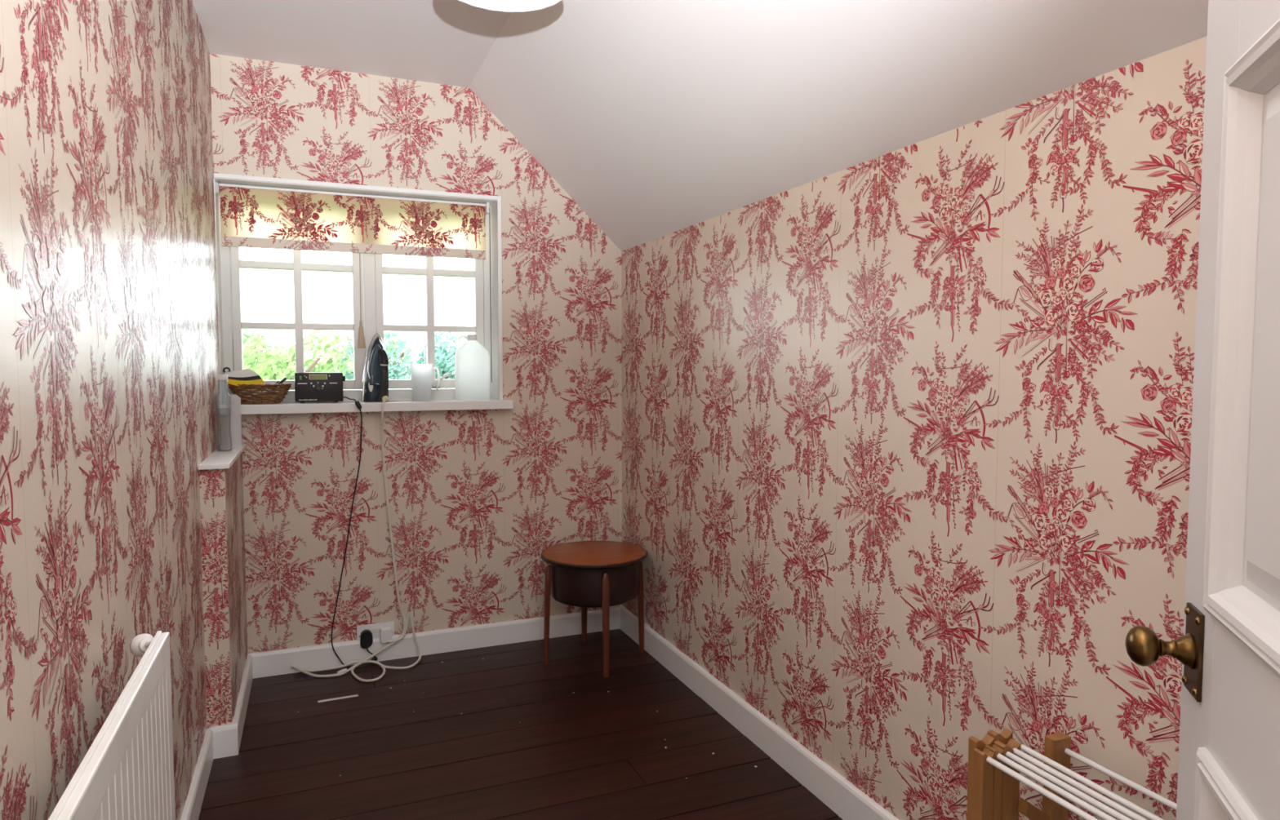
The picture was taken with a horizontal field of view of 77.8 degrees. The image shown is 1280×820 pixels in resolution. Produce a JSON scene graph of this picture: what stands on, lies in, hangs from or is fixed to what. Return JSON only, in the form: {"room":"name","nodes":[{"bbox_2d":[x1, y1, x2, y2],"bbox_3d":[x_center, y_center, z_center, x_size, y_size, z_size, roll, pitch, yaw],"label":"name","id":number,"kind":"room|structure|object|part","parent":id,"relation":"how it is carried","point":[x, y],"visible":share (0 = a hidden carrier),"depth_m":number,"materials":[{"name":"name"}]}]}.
{"room":"utility room","nodes":[
{"label":"utility room","id":0,"kind":"room"},
{"bbox_2d":[0,0,222,819],"bbox_3d":[-1.007,-0.049,1.442,0.120,2.435,3.675,-1,4,-22],"label":"wall","id":1,"kind":"structure","parent":0,"point":[109,367],"depth_m":1.28,"materials":[{"name":"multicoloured paper"}]},
{"bbox_2d":[48,631,175,819],"bbox_3d":[-0.655,0.774,0.913,0.087,0.760,1.104,-1,4,-22],"label":"radiator","id":2,"kind":"object","parent":1,"relation":"attached to","point":[126,773],"visible":1,"depth_m":1.08,"materials":[{"name":"metal"}]},
{"bbox_3d":[-0.604,0.714,0.883,0.010,0.534,1.015,-1,4,-22],"label":"grooved panel","id":3,"kind":"part","parent":2,"relation":"part of","materials":[{"name":"metal"}]},
{"bbox_3d":[-0.864,0.410,1.380,0.042,0.039,0.046,-1,4,-22],"label":"valve knob","id":4,"kind":"part","parent":2,"relation":"part of","materials":[{"name":"plastic"}]},
{"bbox_3d":[-0.836,0.401,1.356,0.084,0.033,0.012,3,4,40],"label":"valve stem","id":5,"kind":"part","parent":2,"relation":"part of","materials":[{"name":"plastic"}]},
{"bbox_2d":[199,453,248,728],"bbox_3d":[-1.413,0.608,2.714,0.069,0.898,0.646,-1,4,-22],"label":"wall","id":6,"kind":"structure","parent":0,"point":[221,491],"depth_m":2.43,"materials":[{"name":"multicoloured paper"}]},
{"bbox_2d":[180,654,253,819],"bbox_3d":[-0.886,1.073,1.482,0.084,0.099,3.339,-1,4,-22],"label":"baseboard","id":7,"kind":"structure","parent":6,"relation":"attached to","point":[227,739],"depth_m":2.42,"materials":[{"name":"white paint"}]},
{"bbox_2d":[198,444,246,470],"bbox_3d":[-1.403,0.153,2.681,0.083,0.014,0.663,-1,4,-22],"label":"shelf","id":8,"kind":"object","parent":6,"relation":"on","point":[217,460],"visible":0.95,"depth_m":2.52,"materials":[{"name":"white paint"}]},
{"bbox_2d":[215,374,232,451],"bbox_3d":[-1.444,0.009,2.752,0.047,0.264,0.047,0,3,-1],"label":"clear bottle","id":9,"kind":"object","parent":8,"relation":"on","point":[220,377],"visible":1,"depth_m":2.76,"materials":[{"name":"plastic"}]},
{"bbox_2d":[226,394,242,448],"bbox_3d":[-1.460,0.038,2.855,0.046,0.196,0.044,-2,4,-26],"label":"carton","id":10,"kind":"object","parent":8,"relation":"on","point":[235,418],"visible":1,"depth_m":2.84,"materials":[{"name":"white cardboard"}]},
{"bbox_2d":[209,53,622,653],"bbox_3d":[-0.867,-0.133,3.366,1.807,2.385,0.221,-1,4,-22],"label":"wall","id":11,"kind":"structure","parent":0,"point":[477,498],"depth_m":3.26,"materials":[{"name":"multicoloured paper"}]},
{"bbox_2d":[213,173,513,415],"bbox_3d":[-1.100,-0.436,3.232,1.107,0.904,0.300,-1,4,-22],"label":"window","id":12,"kind":"structure","parent":11,"relation":"in","point":[228,264],"depth_m":3.23,"materials":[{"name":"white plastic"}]},
{"bbox_2d":[227,382,291,404],"bbox_3d":[-1.454,-0.063,3.038,0.221,0.078,0.150,-1,4,-22],"label":"wicker basket","id":13,"kind":"object","parent":12,"relation":"on","point":[250,394],"visible":0.95,"depth_m":2.99,"materials":[{"name":"wicker"}]},
{"bbox_2d":[222,367,230,373],"bbox_3d":[-1.550,-0.132,3.017,0.066,0.062,0.012,-1,3,-15],"label":"hair clip","id":14,"kind":"object","parent":13,"relation":"in","point":[224,368],"visible":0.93,"depth_m":3.01,"materials":[{"name":"black plastic"}]},
{"bbox_2d":[224,368,266,387],"bbox_3d":[-1.492,-0.120,3.005,0.148,0.072,0.092,-1,4,-22],"label":"cloth","id":15,"kind":"object","parent":13,"relation":"in","point":[246,376],"visible":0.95,"depth_m":3.00,"materials":[{"name":"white fabric"}]},
{"bbox_2d":[268,377,286,393],"bbox_3d":[-1.394,-0.091,3.040,0.079,0.067,0.011,-1,3,-10],"label":"pen","id":16,"kind":"object","parent":13,"relation":"in","point":[284,380],"visible":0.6,"depth_m":3.04,"materials":[{"name":"black plastic"}]},
{"bbox_3d":[-1.363,-0.457,3.176,0.482,0.748,0.051,-1,4,-22],"label":"sash","id":17,"kind":"part","parent":12,"relation":"part of","materials":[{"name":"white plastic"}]},
{"bbox_2d":[294,372,345,403],"bbox_3d":[-1.256,-0.088,3.116,0.184,0.119,0.061,-1,4,-22],"label":"radio","id":18,"kind":"object","parent":12,"relation":"on","point":[308,386],"visible":1,"depth_m":3.09,"materials":[{"name":"black plastic"}]},
{"bbox_2d":[298,385,313,398],"bbox_3d":[-1.294,-0.072,3.074,0.051,0.051,0.001,-1,4,-22],"label":"speaker grille","id":19,"kind":"object","parent":18,"relation":"attached to","point":[304,391],"depth_m":3.07,"materials":[{"name":"grey plastic"}]},
{"bbox_2d":[327,386,340,398],"bbox_3d":[-1.199,-0.069,3.114,0.051,0.046,0.001,-1,4,-22],"label":"grille","id":20,"kind":"object","parent":18,"relation":"attached to","point":[332,392],"depth_m":3.11,"materials":[{"name":"grey plastic"}]},
{"bbox_2d":[216,181,492,382],"bbox_3d":[-1.113,-0.487,3.190,1.032,0.761,0.052,-1,4,-22],"label":"window blind","id":21,"kind":"object","parent":12,"relation":"attached to","point":[251,216],"visible":1,"depth_m":3.15,"materials":[{"name":"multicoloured fabric"}]},
{"bbox_3d":[-1.120,-0.486,3.177,0.005,0.290,0.005,1,4,23],"label":"pull cord","id":22,"kind":"part","parent":21,"relation":"part of","materials":[{"name":"white fabric"}]},
{"bbox_3d":[-0.636,-0.489,3.379,0.005,0.744,0.011,-1,3,-11],"label":"bead chain","id":23,"kind":"part","parent":21,"relation":"part of","materials":[{"name":"grey plastic"}]},
{"bbox_2d":[290,333,421,682],"bbox_3d":[-1.091,0.360,3.083,0.477,1.332,0.283,-2,4,-35],"label":"iron","id":24,"kind":"object","parent":12,"relation":"on","point":[375,388],"visible":1,"depth_m":3.18,"materials":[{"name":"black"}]},
{"bbox_3d":[-1.058,-0.180,3.184,0.069,0.175,0.022,-2,4,-35],"label":"water tank","id":25,"kind":"part","parent":24,"relation":"part of","materials":[{"name":"blue"}]},
{"bbox_3d":[-1.023,-0.108,3.167,0.035,0.146,0.044,-2,4,-35],"label":"handle","id":26,"kind":"part","parent":24,"relation":"part of","materials":[{"name":"grey plastic"}]},
{"bbox_3d":[-1.146,-0.020,3.334,1.083,0.063,0.120,-1,4,-22],"label":"sill","id":27,"kind":"part","parent":12,"relation":"part of","materials":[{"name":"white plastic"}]},
{"bbox_3d":[-1.088,-0.017,3.233,1.101,0.036,0.250,-1,4,-22],"label":"sill","id":28,"kind":"part","parent":12,"relation":"part of","materials":[{"name":"white paint"}]},
{"bbox_2d":[406,363,439,400],"bbox_3d":[-0.902,-0.118,3.293,0.094,0.155,0.107,2,4,27],"label":"measuring jug","id":29,"kind":"object","parent":12,"relation":"on","point":[420,374],"visible":1,"depth_m":3.25,"materials":[{"name":"white plastic"}]},
{"bbox_3d":[-0.854,-0.125,3.310,0.036,0.109,0.009,-2,4,-31],"label":"handle","id":30,"kind":"part","parent":29,"relation":"part of","materials":[{"name":"white plastic"}]},
{"bbox_3d":[-0.891,-0.468,3.370,0.444,0.748,0.051,-1,4,-22],"label":"sash","id":31,"kind":"part","parent":12,"relation":"part of","materials":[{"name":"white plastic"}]},
{"bbox_3d":[-0.837,-0.135,3.355,0.080,0.050,0.011,-1,3,-19],"label":"stay arm","id":32,"kind":"part","parent":12,"relation":"part of","materials":[{"name":"white plastic"}]},
{"bbox_2d":[454,334,489,400],"bbox_3d":[-0.711,-0.182,3.364,0.144,0.276,0.102,-1,4,-22],"label":"canister","id":33,"kind":"object","parent":12,"relation":"on","point":[472,359],"visible":1,"depth_m":3.32,"materials":[{"name":"white plastic"}]},
{"bbox_3d":[-0.750,-0.281,3.342,0.052,0.070,0.012,-1,4,-22],"label":"carry handle","id":34,"kind":"part","parent":33,"relation":"part of","materials":[{"name":"white plastic"}]},
{"bbox_2d":[356,622,394,640],"bbox_3d":[-1.071,0.909,3.215,0.144,0.086,0.014,-1,4,-22],"label":"double socket","id":35,"kind":"object","parent":11,"relation":"attached to","point":[375,628],"visible":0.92,"depth_m":3.21,"materials":[{"name":"white plastic"}]},
{"bbox_2d":[331,396,377,668],"bbox_3d":[-1.137,0.485,3.142,0.151,1.073,0.103,1,3,13],"label":"lead","id":36,"kind":"object","parent":35,"relation":"attached to","point":[366,637],"visible":1,"depth_m":3.15,"materials":[{"name":"black"}]},
{"bbox_2d":[247,607,619,679],"bbox_3d":[-0.791,0.968,3.333,1.538,0.099,0.016,-1,4,-22],"label":"baseboard","id":37,"kind":"structure","parent":11,"relation":"attached to","point":[279,662],"depth_m":3.30,"materials":[{"name":"white paint"}]},
{"bbox_2d":[198,629,842,819],"bbox_3d":[-0.185,1.131,1.784,1.807,0.060,3.555,-1,4,-22],"label":"floor","id":38,"kind":"structure","parent":0,"point":[522,746],"depth_m":2.50,"materials":[{"name":"black wood"}]},
{"bbox_2d":[317,694,358,702],"bbox_3d":[-1.085,1.038,2.852,0.136,0.004,0.010,-1,4,-23],"label":"strip","id":39,"kind":"object","parent":38,"relation":"on","point":[356,695],"visible":1,"depth_m":2.85,"materials":[{"name":"white"}]},
{"bbox_2d":[540,541,648,678],"bbox_3d":[-0.184,0.797,3.241,0.434,0.441,0.434,-1,4,-22],"label":"side table","id":40,"kind":"object","parent":38,"relation":"on","point":[584,575],"visible":1,"depth_m":3.11,"materials":[{"name":"brown wood"}]},
{"bbox_3d":[-0.370,0.821,3.173,0.030,0.402,0.030,-1,4,-22],"label":"leg","id":41,"kind":"part","parent":40,"relation":"part of","materials":[{"name":"brown wood"}]},
{"bbox_3d":[-0.241,0.806,3.432,0.030,0.402,0.030,-1,4,-22],"label":"leg","id":42,"kind":"part","parent":40,"relation":"part of","materials":[{"name":"brown wood"}]},
{"bbox_3d":[-0.132,0.828,3.052,0.030,0.402,0.030,-1,4,-22],"label":"leg","id":43,"kind":"part","parent":40,"relation":"part of","materials":[{"name":"brown wood"}]},
{"bbox_3d":[0.001,0.813,3.312,0.030,0.402,0.030,-1,4,-22],"label":"leg","id":44,"kind":"part","parent":40,"relation":"part of","materials":[{"name":"brown wood"}]},
{"bbox_2d":[966,728,1176,819],"bbox_3d":[0.804,0.868,1.126,0.181,0.540,0.734,-1,4,-22],"label":"drying rack","id":45,"kind":"object","parent":38,"relation":"on","point":[994,762],"visible":1,"depth_m":1.39,"materials":[{"name":"brown wood"}]},
{"bbox_3d":[0.736,0.627,1.071,0.010,0.010,0.679,-1,4,-22],"label":"rod","id":46,"kind":"part","parent":45,"relation":"part of","materials":[{"name":"white plastic"}]},
{"bbox_3d":[0.758,0.626,1.080,0.010,0.010,0.679,-1,4,-22],"label":"rod","id":47,"kind":"part","parent":45,"relation":"part of","materials":[{"name":"white plastic"}]},
{"bbox_3d":[0.778,0.625,1.088,0.010,0.010,0.679,-1,4,-22],"label":"rod","id":48,"kind":"part","parent":45,"relation":"part of","materials":[{"name":"white plastic"}]},
{"bbox_3d":[0.794,0.623,1.095,0.010,0.010,0.679,-1,4,-22],"label":"rod","id":49,"kind":"part","parent":45,"relation":"part of","materials":[{"name":"white plastic"}]},
{"bbox_3d":[0.811,0.620,1.101,0.010,0.010,0.679,-1,4,-22],"label":"rod","id":50,"kind":"part","parent":45,"relation":"part of","materials":[{"name":"white plastic"}]},
{"bbox_3d":[0.885,0.627,1.119,0.010,0.010,0.655,-1,4,-22],"label":"rod","id":51,"kind":"part","parent":45,"relation":"part of","materials":[{"name":"white plastic"}]},
{"bbox_2d":[192,0,1208,251],"bbox_3d":[-0.208,-0.918,1.723,1.807,0.812,3.675,-1,4,-22],"label":"ceiling","id":52,"kind":"structure","parent":0,"point":[658,118],"depth_m":2.21,"materials":[{"name":"white paint"}]},
{"bbox_2d":[458,0,560,12],"bbox_3d":[-0.302,-1.092,1.753,0.296,0.287,0.298,-1,4,-22],"label":"ceiling lamp","id":53,"kind":"object","parent":52,"relation":"hanging from","point":[507,6],"visible":1,"depth_m":1.90,"materials":[{"name":"white glass"}]},
{"bbox_2d":[621,35,1207,819],"bbox_3d":[0.590,0.242,2.119,0.120,1.777,3.675,-1,4,-22],"label":"wall","id":54,"kind":"structure","parent":0,"point":[906,431],"depth_m":1.76,"materials":[{"name":"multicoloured paper"}]},
{"bbox_2d":[618,605,898,819],"bbox_3d":[0.550,1.035,2.082,0.016,0.107,3.355,-1,4,-22],"label":"baseboard","id":55,"kind":"structure","parent":54,"relation":"attached to","point":[847,802],"depth_m":2.46,"materials":[{"name":"white paint"}]},
{"bbox_3d":[0.474,0.051,0.123,1.807,2.385,0.100,-1,4,-22],"label":"wall","id":56,"kind":"structure","parent":0,"visible":0},
{"bbox_2d":[1124,0,1279,819],"bbox_3d":[0.465,0.170,0.530,0.114,1.985,0.711,1,3,20],"label":"door","id":57,"kind":"structure","parent":56,"relation":"in","point":[1228,651],"depth_m":0.74,"materials":[{"name":"white paint"}]},
{"bbox_3d":[0.546,0.250,0.834,0.061,0.042,0.042,1,3,20],"label":"knob","id":58,"kind":"part","parent":57,"relation":"part of","materials":[{"name":"gold metal"}]},
{"bbox_3d":[0.575,0.251,0.824,0.004,0.090,0.047,1,3,20],"label":"knob plate","id":59,"kind":"part","parent":57,"relation":"part of","materials":[{"name":"gold metal"}]},
{"bbox_3d":[0.527,0.643,0.698,0.026,0.604,0.231,1,3,20],"label":"moulding","id":60,"kind":"part","parent":57,"relation":"part of","materials":[{"name":"white paint"}]},
{"bbox_3d":[0.527,-0.056,0.658,0.026,0.522,0.231,1,3,20],"label":"moulding","id":61,"kind":"part","parent":57,"relation":"part of","materials":[{"name":"white paint"}]},
{"bbox_3d":[0.492,0.281,0.532,0.040,0.162,0.504,1,3,20],"label":"rail","id":62,"kind":"part","parent":57,"relation":"part of","materials":[{"name":"white paint"}]},
{"bbox_3d":[0.492,-0.357,0.496,0.040,0.120,0.504,1,3,20],"label":"rail","id":63,"kind":"part","parent":57,"relation":"part of","materials":[{"name":"white paint"}]},
{"bbox_3d":[0.541,-0.056,0.653,0.024,0.498,0.207,1,3,20],"label":"panel","id":64,"kind":"part","parent":57,"relation":"part of","materials":[{"name":"white paint"}]},
{"label":"outside","id":65,"kind":"structure","parent":0,"visible":0},
{"bbox_3d":[-17.914,1.461,43.551,120.000,0.050,86.100,-1,4,-22],"label":"ground","id":66,"kind":"structure","parent":65,"visible":0},
{"bbox_2d":[242,328,272,373],"bbox_3d":[-10.141,0.384,19.363,2.904,4.890,2.600,-1,4,-22],"label":"tree","id":67,"kind":"object","parent":66,"relation":"on","point":[244,341],"visible":0.02,"depth_m":19.14,"materials":[{"name":"green plant"}]},
{"bbox_2d":[242,329,353,380],"bbox_3d":[-5.559,0.938,12.358,2.494,4.578,2.439,1,3,20],"label":"tree","id":68,"kind":"object","parent":66,"relation":"on","point":[280,364],"visible":0.2,"depth_m":12.19,"materials":[{"name":"green plant"}]},
{"bbox_2d":[322,332,417,389],"bbox_3d":[-5.439,0.737,15.254,2.865,4.650,2.089,1,4,22],"label":"tree","id":69,"kind":"object","parent":66,"relation":"on","point":[397,375],"visible":0.05,"depth_m":15.09,"materials":[{"name":"green plant"}]},
{"bbox_2d":[328,332,411,389],"bbox_3d":[-7.837,0.065,23.229,2.838,5.090,3.100,-1,4,-22],"label":"tree","id":70,"kind":"object","parent":66,"relation":"on","point":[393,341],"visible":0.03,"depth_m":23.02,"materials":[{"name":"green plant"}]},
{"bbox_2d":[399,332,463,389],"bbox_3d":[-4.535,0.457,18.580,2.839,4.833,2.865,-1,4,-22],"label":"tree","id":71,"kind":"object","parent":66,"relation":"on","point":[445,364],"visible":0.2,"depth_m":18.47,"materials":[{"name":"green plant"}]}
]}

